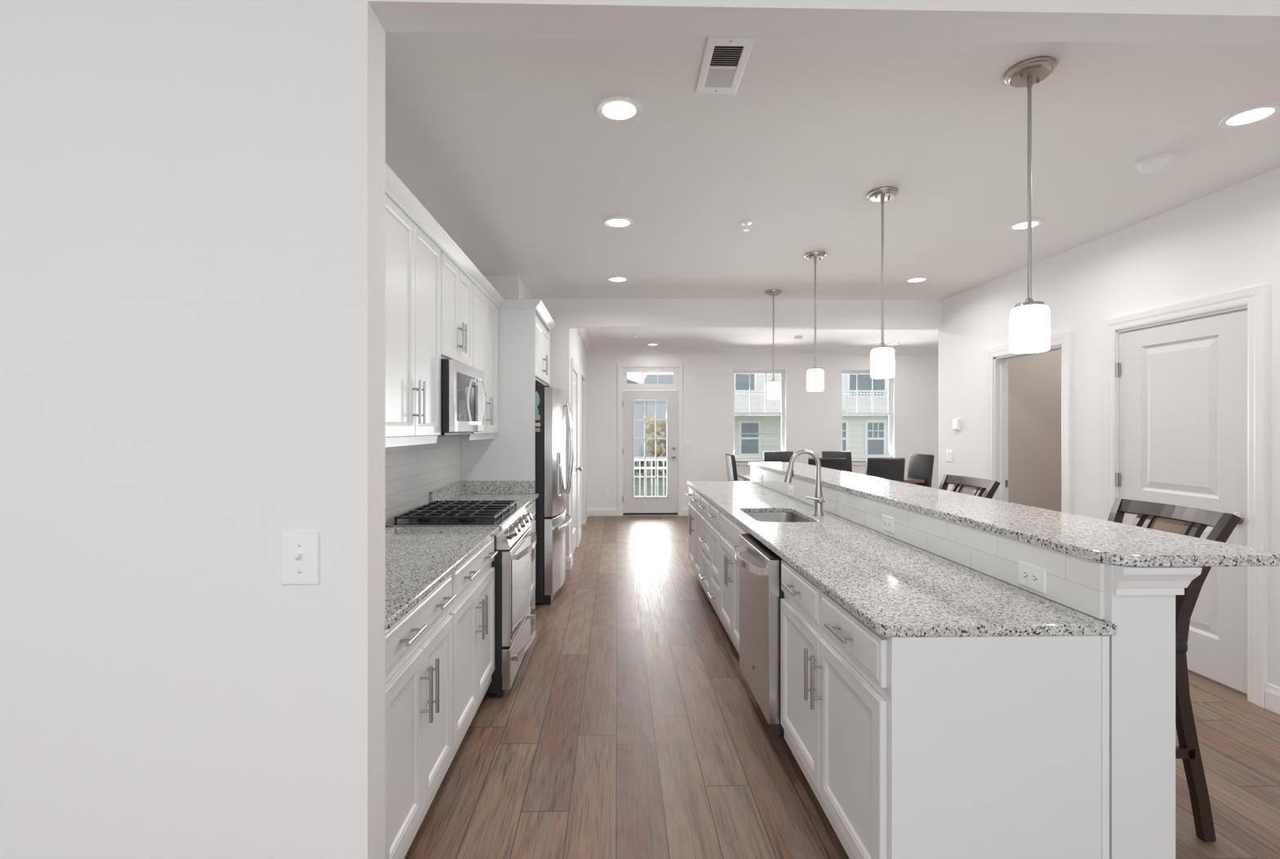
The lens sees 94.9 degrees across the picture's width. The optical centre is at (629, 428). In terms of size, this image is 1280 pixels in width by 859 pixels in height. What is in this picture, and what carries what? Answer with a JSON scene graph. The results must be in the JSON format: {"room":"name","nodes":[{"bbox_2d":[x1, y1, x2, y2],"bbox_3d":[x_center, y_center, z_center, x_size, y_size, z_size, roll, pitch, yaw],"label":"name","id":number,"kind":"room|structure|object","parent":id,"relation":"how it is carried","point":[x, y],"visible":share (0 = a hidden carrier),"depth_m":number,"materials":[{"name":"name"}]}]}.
{"room":"kitchen","nodes":[
{"label":"kitchen","id":0,"kind":"room"},
{"bbox_2d":[0,0,385,858],"bbox_3d":[-2.446,0.060,1.488,3.577,2.740,0.113,0,0,-1],"label":"wall","id":1,"kind":"structure","parent":0,"point":[193,192],"depth_m":1.46,"materials":[{"name":"white paint"}]},
{"bbox_2d":[281,531,319,585],"bbox_3d":[-0.821,0.325,1.457,0.094,0.132,0.024,0,0,-1],"label":"light switch","id":2,"kind":"object","parent":1,"relation":"attached to","point":[300,550],"visible":1,"depth_m":1.46,"materials":[{"name":"white plastic"}]},
{"bbox_2d":[484,275,533,299],"bbox_3d":[-1.163,-1.137,5.495,0.394,0.347,0.860,0,0,-1],"label":"wall","id":3,"kind":"structure","parent":0,"point":[509,287],"depth_m":5.07,"materials":[{"name":"white paint"}]},
{"bbox_2d":[385,162,555,330],"bbox_3d":[-0.841,-0.976,3.645,0.342,0.061,4.117,0,0,-1],"label":"crown molding","id":4,"kind":"structure","parent":3,"relation":"attached to","point":[397,192],"depth_m":3.11,"materials":[{"name":"white paint"}]},
{"bbox_2d":[533,297,569,556],"bbox_3d":[-0.991,0.060,5.989,0.760,2.740,0.120,0,0,-1],"label":"wall","id":5,"kind":"structure","parent":0,"point":[557,308],"depth_m":5.94,"materials":[{"name":"white paint"}]},
{"bbox_2d":[565,556,570,569],"bbox_3d":[-0.664,1.365,5.928,0.141,0.130,0.016,0,0,-1],"label":"baseboard","id":6,"kind":"structure","parent":5,"relation":"attached to","point":[567,558],"depth_m":5.92,"materials":[{"name":"white paint"}]},
{"bbox_2d":[569,328,586,554],"bbox_3d":[-0.713,0.060,7.821,0.120,2.740,3.530,0,0,-1],"label":"wall","id":7,"kind":"structure","parent":0,"point":[578,353],"depth_m":8.50,"materials":[{"name":"white paint"}]},
{"bbox_2d":[570,357,582,564],"bbox_3d":[-0.610,0.347,6.638,0.110,2.165,0.990,0,0,-1],"label":"door","id":8,"kind":"structure","parent":7,"relation":"in","point":[574,377],"depth_m":6.88,"materials":[{"name":"white paint"}]},
{"bbox_2d":[578,528,581,543],"bbox_3d":[-0.635,1.365,7.388,0.016,0.130,0.520,0,0,-1],"label":"baseboard","id":9,"kind":"structure","parent":7,"relation":"attached to","point":[580,531],"depth_m":7.44,"materials":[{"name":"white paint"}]},
{"bbox_2d":[579,366,586,530],"bbox_3d":[-0.651,0.312,8.237,0.023,2.235,1.170,0,0,-1],"label":"door","id":10,"kind":"structure","parent":7,"relation":"in","point":[582,373],"depth_m":7.90,"materials":[{"name":"white paint"}]},
{"bbox_2d":[577,328,591,354],"bbox_3d":[-0.610,-1.260,7.823,0.085,0.100,3.530,0,0,-1],"label":"crown molding","id":11,"kind":"structure","parent":7,"relation":"attached to","point":[583,332],"depth_m":8.25,"materials":[{"name":"white paint"}]},
{"bbox_2d":[568,298,941,329],"bbox_3d":[1.291,-1.170,6.041,3.805,0.280,0.120,0,0,-1],"label":"beam","id":12,"kind":"structure","parent":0,"point":[657,313],"depth_m":5.98,"materials":[{"name":"white paint"}]},
{"bbox_2d":[586,354,938,507],"bbox_3d":[2.567,0.060,9.736,6.825,2.740,0.150,0,0,-1],"label":"wall","id":13,"kind":"structure","parent":0,"point":[812,420],"depth_m":9.64,"materials":[{"name":"white paint"}]},
{"bbox_2d":[587,507,617,515],"bbox_3d":[-0.445,1.365,9.584,0.495,0.130,0.016,0,0,-1],"label":"baseboard","id":14,"kind":"structure","parent":13,"relation":"attached to","point":[591,511],"depth_m":9.58,"materials":[{"name":"white paint"}]},
{"bbox_2d":[604,488,608,495],"bbox_3d":[-0.371,1.041,9.589,0.075,0.118,0.010,0,0,-1],"label":"power outlet","id":15,"kind":"object","parent":13,"relation":"attached to","point":[606,490],"visible":1,"depth_m":9.59,"materials":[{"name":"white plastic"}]},
{"bbox_2d":[617,363,682,515],"bbox_3d":[0.334,0.184,9.653,1.065,2.491,0.214,0,0,-1],"label":"door","id":16,"kind":"structure","parent":13,"relation":"in","point":[628,504],"depth_m":9.60,"materials":[{"name":"white paint"}]},
{"bbox_2d":[682,507,688,515],"bbox_3d":[3.374,1.365,9.671,5.015,0.130,0.016,0,0,-1],"label":"baseboard","id":17,"kind":"structure","parent":13,"relation":"attached to","point":[685,510],"depth_m":9.61,"materials":[{"name":"white paint"}]},
{"bbox_2d":[733,369,784,465],"bbox_3d":[2.134,-0.178,9.701,0.953,1.575,0.190,0,0,-1],"label":"window","id":18,"kind":"structure","parent":13,"relation":"in","point":[744,460],"depth_m":9.75,"materials":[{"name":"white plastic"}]},
{"bbox_2d":[587,346,938,355],"bbox_3d":[2.595,-1.260,9.619,6.575,0.100,0.085,0,0,-1],"label":"crown molding","id":19,"kind":"structure","parent":13,"relation":"attached to","point":[594,350],"depth_m":9.60,"materials":[{"name":"white paint"}]},
{"bbox_2d":[841,369,892,465],"bbox_3d":[3.934,-0.178,9.742,0.955,1.575,0.190,0,0,-1],"label":"window","id":20,"kind":"structure","parent":13,"relation":"in","point":[855,459],"depth_m":9.79,"materials":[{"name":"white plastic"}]},
{"bbox_2d":[367,0,1279,44],"bbox_3d":[1.318,-1.190,1.574,3.953,0.240,0.113,0,0,-1],"label":"beam","id":21,"kind":"structure","parent":0,"point":[1233,22],"depth_m":1.54,"materials":[{"name":"white paint"}]},
{"bbox_2d":[385,31,1279,348],"bbox_3d":[0.933,-1.370,2.947,10.400,0.120,13.650,0,0,-1],"label":"ceiling","id":22,"kind":"structure","parent":0,"point":[503,139],"depth_m":2.84,"materials":[{"name":"white paint"}]},
{"bbox_2d":[607,275,628,282],"bbox_3d":[-0.101,-1.304,5.149,0.184,0.008,0.184,0,0,-1],"label":"recessed light","id":23,"kind":"object","parent":22,"relation":"in","point":[617,278],"visible":1,"depth_m":5.15,"materials":[{"name":"white"}]},
{"bbox_2d":[610,277,626,281],"bbox_3d":[-0.101,-1.306,5.149,0.139,0.004,0.139,0,0,-1],"label":"diffuser","id":24,"kind":"object","parent":23,"relation":"attached to","point":[612,279],"depth_m":5.16,"materials":[{"name":"white"}]},
{"bbox_2d":[604,217,633,228],"bbox_3d":[-0.069,-1.304,3.731,0.184,0.008,0.184,0,0,-1],"label":"recessed light","id":25,"kind":"object","parent":22,"relation":"in","point":[615,222],"visible":1,"depth_m":3.72,"materials":[{"name":"white"}]},
{"bbox_2d":[608,219,629,226],"bbox_3d":[-0.069,-1.306,3.731,0.139,0.004,0.139,0,0,-1],"label":"diffuser","id":26,"kind":"object","parent":25,"relation":"attached to","point":[611,223],"depth_m":3.74,"materials":[{"name":"white"}]},
{"bbox_2d":[596,97,641,122],"bbox_3d":[-0.043,-1.304,2.412,0.184,0.008,0.184,0,0,-1],"label":"recessed light","id":27,"kind":"object","parent":22,"relation":"in","point":[616,109],"visible":1,"depth_m":2.41,"materials":[{"name":"white plastic"}]},
{"bbox_2d":[602,101,635,119],"bbox_3d":[-0.043,-1.306,2.412,0.139,0.004,0.139,0,0,-1],"label":"diffuser","id":28,"kind":"object","parent":27,"relation":"attached to","point":[611,109],"depth_m":2.41,"materials":[{"name":"white"}]},
{"bbox_2d":[694,36,755,93],"bbox_3d":[0.338,-1.305,2.123,0.158,0.010,0.335,0,0,-1],"label":"ceiling vent","id":29,"kind":"object","parent":22,"relation":"in","point":[725,59],"visible":0.98,"depth_m":2.11,"materials":[{"name":"white metal"}]},
{"bbox_2d":[739,220,752,231],"bbox_3d":[0.743,-1.285,3.743,0.080,0.050,0.080,0,0,-1],"label":"sprinkler","id":30,"kind":"object","parent":22,"relation":"attached to","point":[745,223],"visible":1,"depth_m":3.73,"materials":[{"name":"white plastic"}]},
{"bbox_2d":[764,288,782,399],"bbox_3d":[1.377,-0.795,5.623,0.162,1.030,0.162,0,0,-1],"label":"pendant light","id":31,"kind":"object","parent":22,"relation":"hanging from","point":[773,387],"visible":1,"depth_m":5.58,"materials":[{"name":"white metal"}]},
{"bbox_2d":[793,336,802,339],"bbox_3d":[2.410,-1.288,8.407,0.120,0.044,0.120,0,0,-1],"label":"smoke detector","id":32,"kind":"object","parent":22,"relation":"attached to","point":[794,337],"visible":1,"depth_m":8.37,"materials":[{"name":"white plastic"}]},
{"bbox_2d":[804,251,826,391],"bbox_3d":[1.400,-0.795,4.430,0.162,1.030,0.162,0,0,-1],"label":"pendant light","id":33,"kind":"object","parent":22,"relation":"hanging from","point":[815,375],"visible":1,"depth_m":4.39,"materials":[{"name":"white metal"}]},
{"bbox_2d":[866,186,898,378],"bbox_3d":[1.406,-0.795,3.266,0.162,1.030,0.162,0,0,-1],"label":"pendant light","id":34,"kind":"object","parent":22,"relation":"hanging from","point":[882,356],"visible":1,"depth_m":3.23,"materials":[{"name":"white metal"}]},
{"bbox_2d":[905,276,928,283],"bbox_3d":[2.528,-1.304,5.174,0.184,0.008,0.184,0,0,-1],"label":"recessed light","id":35,"kind":"object","parent":22,"relation":"in","point":[919,279],"visible":1,"depth_m":5.17,"materials":[{"name":"white"}]},
{"bbox_2d":[907,278,924,281],"bbox_3d":[2.528,-1.306,5.174,0.139,0.004,0.139,0,0,-1],"label":"diffuser","id":36,"kind":"object","parent":35,"relation":"attached to","point":[909,279],"depth_m":5.18,"materials":[{"name":"white"}]},
{"bbox_2d":[1008,219,1042,231],"bbox_3d":[2.545,-1.304,3.778,0.184,0.008,0.184,0,0,-1],"label":"recessed light","id":37,"kind":"object","parent":22,"relation":"in","point":[1022,225],"visible":0.89,"depth_m":3.77,"materials":[{"name":"white"}]},
{"bbox_2d":[1012,222,1038,229],"bbox_3d":[2.545,-1.306,3.778,0.139,0.004,0.139,0,0,-1],"label":"diffuser","id":38,"kind":"object","parent":37,"relation":"attached to","point":[1019,225],"depth_m":3.78,"materials":[{"name":"white"}]},
{"bbox_2d":[1003,56,1057,353],"bbox_3d":[1.463,-0.795,2.149,0.162,1.030,0.162,0,0,-1],"label":"pendant light","id":39,"kind":"object","parent":22,"relation":"hanging from","point":[1029,331],"visible":1,"depth_m":2.12,"materials":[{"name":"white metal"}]},
{"bbox_2d":[1135,152,1176,173],"bbox_3d":[2.571,-1.288,2.870,0.150,0.044,0.150,0,0,-1],"label":"smoke detector","id":40,"kind":"object","parent":22,"relation":"attached to","point":[1157,162],"visible":1,"depth_m":2.84,"materials":[{"name":"white plastic"}]},
{"bbox_2d":[1218,103,1279,128],"bbox_3d":[2.595,-1.304,2.458,0.184,0.008,0.184,0,0,-1],"label":"recessed light","id":41,"kind":"object","parent":22,"relation":"in","point":[1252,115],"visible":1,"depth_m":2.46,"materials":[{"name":"white"}]},
{"bbox_2d":[1226,107,1274,124],"bbox_3d":[2.595,-1.306,2.458,0.139,0.004,0.139,0,0,-1],"label":"diffuser","id":42,"kind":"object","parent":41,"relation":"attached to","point":[1249,116],"depth_m":2.46,"materials":[{"name":"white plastic"}]},
{"bbox_2d":[404,515,1279,858],"bbox_3d":[0.933,1.490,2.947,10.400,0.120,13.650,0,0,-1],"label":"floor","id":43,"kind":"structure","parent":0,"point":[630,725],"depth_m":2.57,"materials":[{"name":"brown wood"}]},
{"bbox_2d":[385,574,456,858],"bbox_3d":[-0.956,0.988,1.936,0.631,0.884,0.710,0,0,-1],"label":"base cabinet","id":44,"kind":"object","parent":43,"relation":"on","point":[419,646],"visible":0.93,"depth_m":1.88,"materials":[{"name":"white paint"}]},
{"bbox_2d":[385,499,536,697],"bbox_3d":[-0.932,0.948,3.470,0.739,0.965,0.756,0,0,-1],"label":"gas stove","id":45,"kind":"object","parent":43,"relation":"on","point":[512,562],"visible":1,"depth_m":3.20,"materials":[{"name":"silver metal"}]},
{"bbox_2d":[385,506,522,527],"bbox_3d":[-0.994,0.519,3.468,0.600,0.018,0.756,0,0,-1],"label":"cooktop","id":46,"kind":"object","parent":45,"relation":"in","point":[511,514],"depth_m":3.20,"materials":[{"name":"black metal"}]},
{"bbox_2d":[448,537,497,766],"bbox_3d":[-0.973,0.988,2.687,0.631,0.884,0.793,0,0,-1],"label":"base cabinet","id":47,"kind":"object","parent":43,"relation":"on","point":[472,610],"visible":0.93,"depth_m":2.61,"materials":[{"name":"white paint"}]},
{"bbox_2d":[385,507,499,629],"bbox_3d":[-0.973,0.480,2.331,0.614,0.132,1.495,0,0,-1],"label":"countertop","id":48,"kind":"structure","parent":47,"relation":"on","point":[418,559],"depth_m":2.35,"materials":[{"name":"stone"}]},
{"bbox_2d":[461,308,550,608],"bbox_3d":[-1.033,0.234,5.173,0.621,2.392,1.054,0,0,-1],"label":"refrigerator surround","id":49,"kind":"object","parent":43,"relation":"on","point":[523,338],"visible":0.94,"depth_m":4.65,"materials":[{"name":"white paint"}]},
{"bbox_2d":[524,500,535,600],"bbox_3d":[-1.008,0.988,4.248,0.631,0.884,0.790,0,0,-1],"label":"base cabinet","id":50,"kind":"object","parent":43,"relation":"on","point":[531,508],"visible":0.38,"depth_m":4.50,"materials":[{"name":"white paint"}]},
{"bbox_2d":[429,480,538,508],"bbox_3d":[-1.016,0.480,4.252,0.614,0.132,0.787,0,0,-1],"label":"countertop","id":51,"kind":"structure","parent":50,"relation":"on","point":[522,491],"depth_m":4.58,"materials":[{"name":"stone"}]},
{"bbox_2d":[535,385,573,604],"bbox_3d":[-0.906,0.542,5.178,0.822,1.775,0.910,0,0,-1],"label":"refrigerator","id":52,"kind":"object","parent":43,"relation":"on","point":[550,442],"visible":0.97,"depth_m":4.76,"materials":[{"name":"silver metal"}]},
{"bbox_2d":[535,391,539,415],"bbox_3d":[-0.748,-0.201,4.729,0.048,0.198,0.005,0,0,-1],"label":"magnet","id":53,"kind":"object","parent":52,"relation":"attached to","point":[537,397],"visible":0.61,"depth_m":4.73,"materials":[{"name":"teal"}]},
{"bbox_2d":[535,414,540,420],"bbox_3d":[-0.756,-0.086,4.729,0.072,0.043,0.005,0,0,-1],"label":"magnet","id":54,"kind":"object","parent":52,"relation":"attached to","point":[538,416],"visible":0.64,"depth_m":4.73,"materials":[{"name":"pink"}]},
{"bbox_2d":[685,485,702,586],"bbox_3d":[0.858,0.988,5.302,0.634,0.884,0.838,0,0,-1],"label":"base cabinet","id":55,"kind":"object","parent":43,"relation":"on","point":[695,513],"visible":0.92,"depth_m":5.24,"materials":[{"name":"white paint"}]},
{"bbox_2d":[698,496,712,604],"bbox_3d":[0.873,0.988,4.638,0.634,0.884,0.488,0,0,-1],"label":"base cabinet","id":56,"kind":"object","parent":43,"relation":"on","point":[705,507],"visible":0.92,"depth_m":4.60,"materials":[{"name":"white paint"}]},
{"bbox_2d":[706,503,722,622],"bbox_3d":[0.883,0.988,4.195,0.634,0.884,0.398,0,0,-1],"label":"base cabinet","id":57,"kind":"object","parent":43,"relation":"on","point":[715,531],"visible":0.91,"depth_m":4.17,"materials":[{"name":"white paint"}]},
{"bbox_2d":[724,453,737,480],"bbox_3d":[1.609,0.893,8.039,0.529,1.078,0.450,0,0,-1],"label":"dining chair","id":58,"kind":"object","parent":43,"relation":"on","point":[731,464],"visible":0.19,"depth_m":7.89,"materials":[{"name":"black leather"}]},
{"bbox_2d":[733,533,783,737],"bbox_3d":[0.868,0.996,2.834,0.696,0.868,0.604,0,0,-1],"label":"dishwasher","id":59,"kind":"object","parent":43,"relation":"on","point":[761,593],"visible":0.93,"depth_m":2.64,"materials":[{"name":"silver metal"}]},
{"bbox_2d":[720,511,803,654],"bbox_3d":[0.897,0.988,3.574,0.634,0.884,0.845,0,0,-1],"label":"base cabinet","id":60,"kind":"object","parent":43,"relation":"on","point":[731,531],"visible":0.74,"depth_m":3.60,"materials":[{"name":"white paint"}]},
{"bbox_2d":[763,451,793,462],"bbox_3d":[2.282,0.893,8.754,0.450,1.078,0.529,0,0,-1],"label":"dining chair","id":61,"kind":"object","parent":43,"relation":"on","point":[768,456],"visible":0.16,"depth_m":8.96,"materials":[{"name":"black leather"}]},
{"bbox_2d":[807,457,845,471],"bbox_3d":[2.356,0.893,7.276,0.450,1.078,0.529,0,0,-1],"label":"dining chair","id":62,"kind":"object","parent":43,"relation":"on","point":[839,464],"visible":0.16,"depth_m":7.02,"materials":[{"name":"black leather"}]},
{"bbox_2d":[737,474,924,484],"bbox_3d":[2.688,1.049,8.063,2.220,0.762,1.000,0,0,-1],"label":"dining table","id":63,"kind":"object","parent":43,"relation":"on","point":[745,477],"visible":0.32,"depth_m":7.75,"materials":[{"name":"brown wood"}]},
{"bbox_2d":[821,451,852,472],"bbox_3d":[3.163,0.893,8.774,0.450,1.078,0.529,0,0,1],"label":"dining chair","id":64,"kind":"object","parent":43,"relation":"on","point":[847,455],"visible":0.14,"depth_m":8.98,"materials":[{"name":"black leather"}]},
{"bbox_2d":[865,457,905,482],"bbox_3d":[3.070,0.893,7.292,0.450,1.078,0.529,0,0,-1],"label":"dining chair","id":65,"kind":"object","parent":43,"relation":"on","point":[891,468],"visible":0.23,"depth_m":7.04,"materials":[{"name":"black leather"}]},
{"bbox_2d":[907,453,933,487],"bbox_3d":[3.759,0.893,7.993,0.529,1.078,0.450,0,0,-9],"label":"dining chair","id":66,"kind":"object","parent":43,"relation":"on","point":[920,465],"visible":0.25,"depth_m":7.95,"materials":[{"name":"black leather"}]},
{"bbox_2d":[780,560,1101,858],"bbox_3d":[0.932,0.988,2.035,0.634,0.884,0.986,0,0,-1],"label":"base cabinet","id":67,"kind":"object","parent":43,"relation":"on","point":[835,668],"depth_m":1.55,"materials":[{"name":"white paint"}]},
{"bbox_2d":[687,480,1116,636],"bbox_3d":[0.922,0.531,3.634,0.628,0.030,4.195,0,0,-1],"label":"countertop","id":68,"kind":"structure","parent":67,"relation":"on","point":[895,588],"depth_m":1.98,"materials":[{"name":"stone"}]},
{"bbox_2d":[744,511,809,522],"bbox_3d":[0.878,0.632,3.523,0.353,0.172,0.583,0,0,-1],"label":"sink","id":69,"kind":"object","parent":68,"relation":"in","point":[769,517],"visible":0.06,"depth_m":3.81,"materials":[{"name":"silver metal"}]},
{"bbox_2d":[783,448,826,515],"bbox_3d":[1.037,0.321,3.489,0.238,0.390,0.080,0,0,-1],"label":"kitchen faucet","id":70,"kind":"object","parent":68,"relation":"on","point":[818,498],"visible":1,"depth_m":3.49,"materials":[{"name":"silver metal"}]},
{"bbox_2d":[1101,635,1109,858],"bbox_3d":[1.255,0.989,1.553,0.020,0.883,0.012,0,0,-1],"label":"trim","id":71,"kind":"structure","parent":67,"relation":"attached to","point":[1104,638],"depth_m":1.55,"materials":[{"name":"white paint"}]},
{"bbox_2d":[938,474,999,498],"bbox_3d":[1.751,0.861,3.442,0.594,1.145,0.466,0,0,-4],"label":"bar stool","id":72,"kind":"object","parent":43,"relation":"on","point":[976,486],"visible":0.13,"depth_m":3.45,"materials":[{"name":"brown wood"}]},
{"bbox_2d":[1107,497,1240,841],"bbox_3d":[1.779,0.861,2.201,0.594,1.145,0.466,0,0,-1],"label":"bar stool","id":73,"kind":"object","parent":43,"relation":"on","point":[1178,519],"visible":0.32,"depth_m":2.03,"materials":[{"name":"brown wood"}]},
{"bbox_2d":[751,481,1175,858],"bbox_3d":[1.319,0.896,3.641,0.173,1.067,4.160,0,0,-1],"label":"wall","id":74,"kind":"structure","parent":0,"point":[1142,651],"depth_m":1.56,"materials":[{"name":"white paint"}]},
{"bbox_2d":[750,465,1103,619],"bbox_3d":[1.228,0.440,3.649,0.010,0.152,4.130,0,0,-1],"label":"tiled wall","id":75,"kind":"structure","parent":74,"relation":"attached to","point":[1077,583],"depth_m":2.15,"materials":[{"name":"white tile"}]},
{"bbox_2d":[758,473,762,483],"bbox_3d":[1.180,0.455,5.306,0.010,0.076,0.120,0,0,-1],"label":"power outlet","id":76,"kind":"object","parent":75,"relation":"attached to","point":[760,476],"visible":1,"depth_m":5.29,"materials":[{"name":"white plastic"}]},
{"bbox_2d":[788,484,794,496],"bbox_3d":[1.201,0.465,4.368,0.010,0.076,0.120,0,0,-1],"label":"power outlet","id":77,"kind":"object","parent":75,"relation":"attached to","point":[791,488],"visible":1,"depth_m":4.35,"materials":[{"name":"white plastic"}]},
{"bbox_2d":[881,514,894,533],"bbox_3d":[1.236,0.458,2.816,0.010,0.076,0.120,0,0,-1],"label":"power outlet","id":78,"kind":"object","parent":75,"relation":"attached to","point":[887,522],"visible":1,"depth_m":2.80,"materials":[{"name":"white plastic"}]},
{"bbox_2d":[1017,560,1046,594],"bbox_3d":[1.258,0.465,1.842,0.010,0.076,0.120,0,0,-1],"label":"power outlet","id":79,"kind":"object","parent":75,"relation":"attached to","point":[1030,575],"visible":1,"depth_m":1.83,"materials":[{"name":"white plastic"}]},
{"bbox_2d":[1022,569,1029,580],"bbox_3d":[1.255,0.465,1.862,0.003,0.034,0.034,0,0,-1],"label":"receptacle","id":80,"kind":"object","parent":79,"relation":"attached to","point":[1025,573],"depth_m":1.86,"materials":[{"name":"grey"}]},
{"bbox_2d":[1030,572,1038,583],"bbox_3d":[1.256,0.465,1.822,0.003,0.034,0.034,0,0,-1],"label":"receptacle","id":81,"kind":"object","parent":79,"relation":"attached to","point":[1033,575],"depth_m":1.82,"materials":[{"name":"grey"}]},
{"bbox_2d":[748,462,1279,566],"bbox_3d":[1.450,0.347,3.649,0.475,0.030,4.230,0,0,-1],"label":"countertop","id":82,"kind":"structure","parent":74,"relation":"on","point":[1100,540],"depth_m":1.99,"materials":[{"name":"stone"}]},
{"bbox_2d":[1112,564,1202,595],"bbox_3d":[1.339,0.402,3.623,0.207,0.077,4.196,0,0,-1],"label":"trim","id":83,"kind":"structure","parent":74,"relation":"attached to","point":[1126,580],"depth_m":1.54,"materials":[{"name":"white paint"}]},
{"bbox_2d":[1008,349,1061,511],"bbox_3d":[4.200,0.060,5.447,1.755,2.740,0.100,0,0,-1],"label":"wall","id":84,"kind":"structure","parent":0,"point":[1034,380],"depth_m":5.39,"materials":[{"name":"grey paint"}]},
{"bbox_2d":[938,167,1279,687],"bbox_3d":[3.363,0.060,1.127,0.115,2.740,9.900,0,0,-1],"label":"wall","id":85,"kind":"structure","parent":0,"point":[1228,239],"depth_m":4.03,"materials":[{"name":"white paint"}]},
{"bbox_2d":[946,449,953,462],"bbox_3d":[3.192,0.274,5.863,0.011,0.116,0.116,0,0,-1],"label":"light switch","id":86,"kind":"object","parent":85,"relation":"attached to","point":[949,453],"visible":1,"depth_m":5.85,"materials":[{"name":"white plastic"}]},
{"bbox_2d":[952,418,960,430],"bbox_3d":[3.187,-0.037,5.734,0.027,0.110,0.100,0,0,-1],"label":"thermostat","id":87,"kind":"object","parent":85,"relation":"attached to","point":[956,422],"visible":1,"depth_m":5.71,"materials":[{"name":"white plastic"}]},
{"bbox_2d":[986,330,1071,513],"bbox_3d":[3.269,0.360,4.780,0.137,2.140,0.969,0,0,-1],"label":"door frame","id":88,"kind":"structure","parent":85,"relation":"in","point":[997,357],"depth_m":5.15,"materials":[{"name":"white paint"}]},
{"bbox_2d":[1102,284,1267,707],"bbox_3d":[3.277,0.347,3.501,0.178,2.166,0.992,0,0,-1],"label":"door","id":89,"kind":"structure","parent":85,"relation":"in","point":[1185,399],"depth_m":3.32,"materials":[{"name":"white paint"}]},
{"bbox_2d":[1264,682,1279,714],"bbox_3d":[3.277,1.365,2.039,0.016,0.130,1.928,0,0,-1],"label":"baseboard","id":90,"kind":"structure","parent":85,"relation":"attached to","point":[1272,692],"depth_m":2.97,"materials":[{"name":"white paint"}]},
{"bbox_3d":[-1.380,0.060,3.745,0.120,2.740,4.350,0,0,-1],"label":"wall","id":91,"kind":"structure","parent":0,"visible":0},
{"bbox_2d":[385,436,461,524],"bbox_3d":[-1.302,0.280,3.106,0.008,0.500,3.070,0,0,-1],"label":"tiled wall","id":92,"kind":"structure","parent":91,"relation":"attached to","point":[411,471],"depth_m":3.64,"materials":[{"name":"white tile"}]},
{"bbox_2d":[385,193,440,447],"bbox_3d":[-1.120,-0.442,2.715,0.334,1.041,0.820,0,0,-1],"label":"upper cabinet","id":93,"kind":"object","parent":92,"relation":"attached to","point":[412,260],"visible":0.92,"depth_m":2.66,"materials":[{"name":"white paint"}]},
{"bbox_2d":[437,282,497,439],"bbox_3d":[-1.154,-0.442,4.231,0.334,1.041,0.815,0,0,-1],"label":"upper cabinet","id":94,"kind":"object","parent":92,"relation":"attached to","point":[485,313],"visible":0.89,"depth_m":4.23,"materials":[{"name":"white paint"}]},
{"bbox_2d":[440,250,472,367],"bbox_3d":[-1.137,-0.668,3.475,0.334,0.587,0.695,0,0,-1],"label":"upper cabinet","id":95,"kind":"object","parent":91,"relation":"attached to","point":[456,288],"visible":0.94,"depth_m":3.42,"materials":[{"name":"white paint"}]},
{"bbox_2d":[440,359,486,435],"bbox_3d":[-1.094,-0.166,3.475,0.421,0.408,0.687,0,0,-1],"label":"microwave oven","id":96,"kind":"object","parent":95,"relation":"attached to","point":[463,392],"visible":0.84,"depth_m":3.26,"materials":[{"name":"silver metal"}]},
{"label":"outside","id":97,"kind":"structure","parent":0,"visible":0},
{"bbox_2d":[634,462,666,496],"bbox_3d":[8.864,2.780,50.164,100.000,0.200,80.100,0,0,-1],"label":"lawn","id":98,"kind":"structure","parent":97,"point":[648,471],"depth_m":27.94,"materials":[{"name":"green plant"}]},
{"bbox_2d":[636,461,648,479],"bbox_3d":[0.700,2.147,31.041,0.639,1.060,0.618,0,0,-1],"label":"shrub","id":99,"kind":"object","parent":98,"relation":"on","point":[642,462],"visible":0.41,"depth_m":30.96,"materials":[{"name":"green plant"}]},
{"bbox_2d":[626,374,672,462],"bbox_3d":[0.438,-0.945,49.023,15.900,7.250,7.000,0,0,-1],"label":"house","id":100,"kind":"structure","parent":98,"relation":"on","point":[661,405],"depth_m":45.78,"materials":[{"name":"white"}]},
{"bbox_2d":[642,416,664,475],"bbox_3d":[1.338,0.991,33.025,1.208,3.335,1.043,0,0,-1],"label":"autumn tree","id":101,"kind":"object","parent":98,"relation":"on","point":[650,424],"visible":0.87,"depth_m":32.74,"materials":[{"name":"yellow plant"}]},
{"bbox_2d":[651,457,662,479],"bbox_3d":[1.415,2.096,31.030,0.657,1.163,0.651,0,0,-1],"label":"shrub","id":102,"kind":"object","parent":98,"relation":"on","point":[660,464],"visible":0.59,"depth_m":30.82,"materials":[{"name":"green plant"}]},
{"bbox_2d":[661,417,666,474],"bbox_3d":[2.187,1.012,33.716,1.146,3.293,1.226,0,0,16],"label":"autumn tree","id":103,"kind":"object","parent":98,"relation":"on","point":[664,426],"visible":0.29,"depth_m":33.40,"materials":[{"name":"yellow plant"}]},
{"bbox_2d":[734,373,888,454],"bbox_3d":[8.708,-3.195,30.605,12.200,11.750,8.000,0,0,-1],"label":"neighbouring house","id":104,"kind":"structure","parent":98,"relation":"on","point":[861,434],"depth_m":28.12,"materials":[{"name":"beige"}]},
{"bbox_3d":[0.233,2.105,10.673,2.550,1.150,1.770,0,0,-1],"label":"deck","id":105,"kind":"object","parent":98,"relation":"on","visible":0},
{"bbox_2d":[634,458,666,496],"bbox_3d":[0.215,1.020,11.458,2.570,1.020,0.100,0,0,-1],"label":"deck railing","id":106,"kind":"object","parent":105,"relation":"on","point":[639,468],"visible":0.1,"depth_m":11.44,"materials":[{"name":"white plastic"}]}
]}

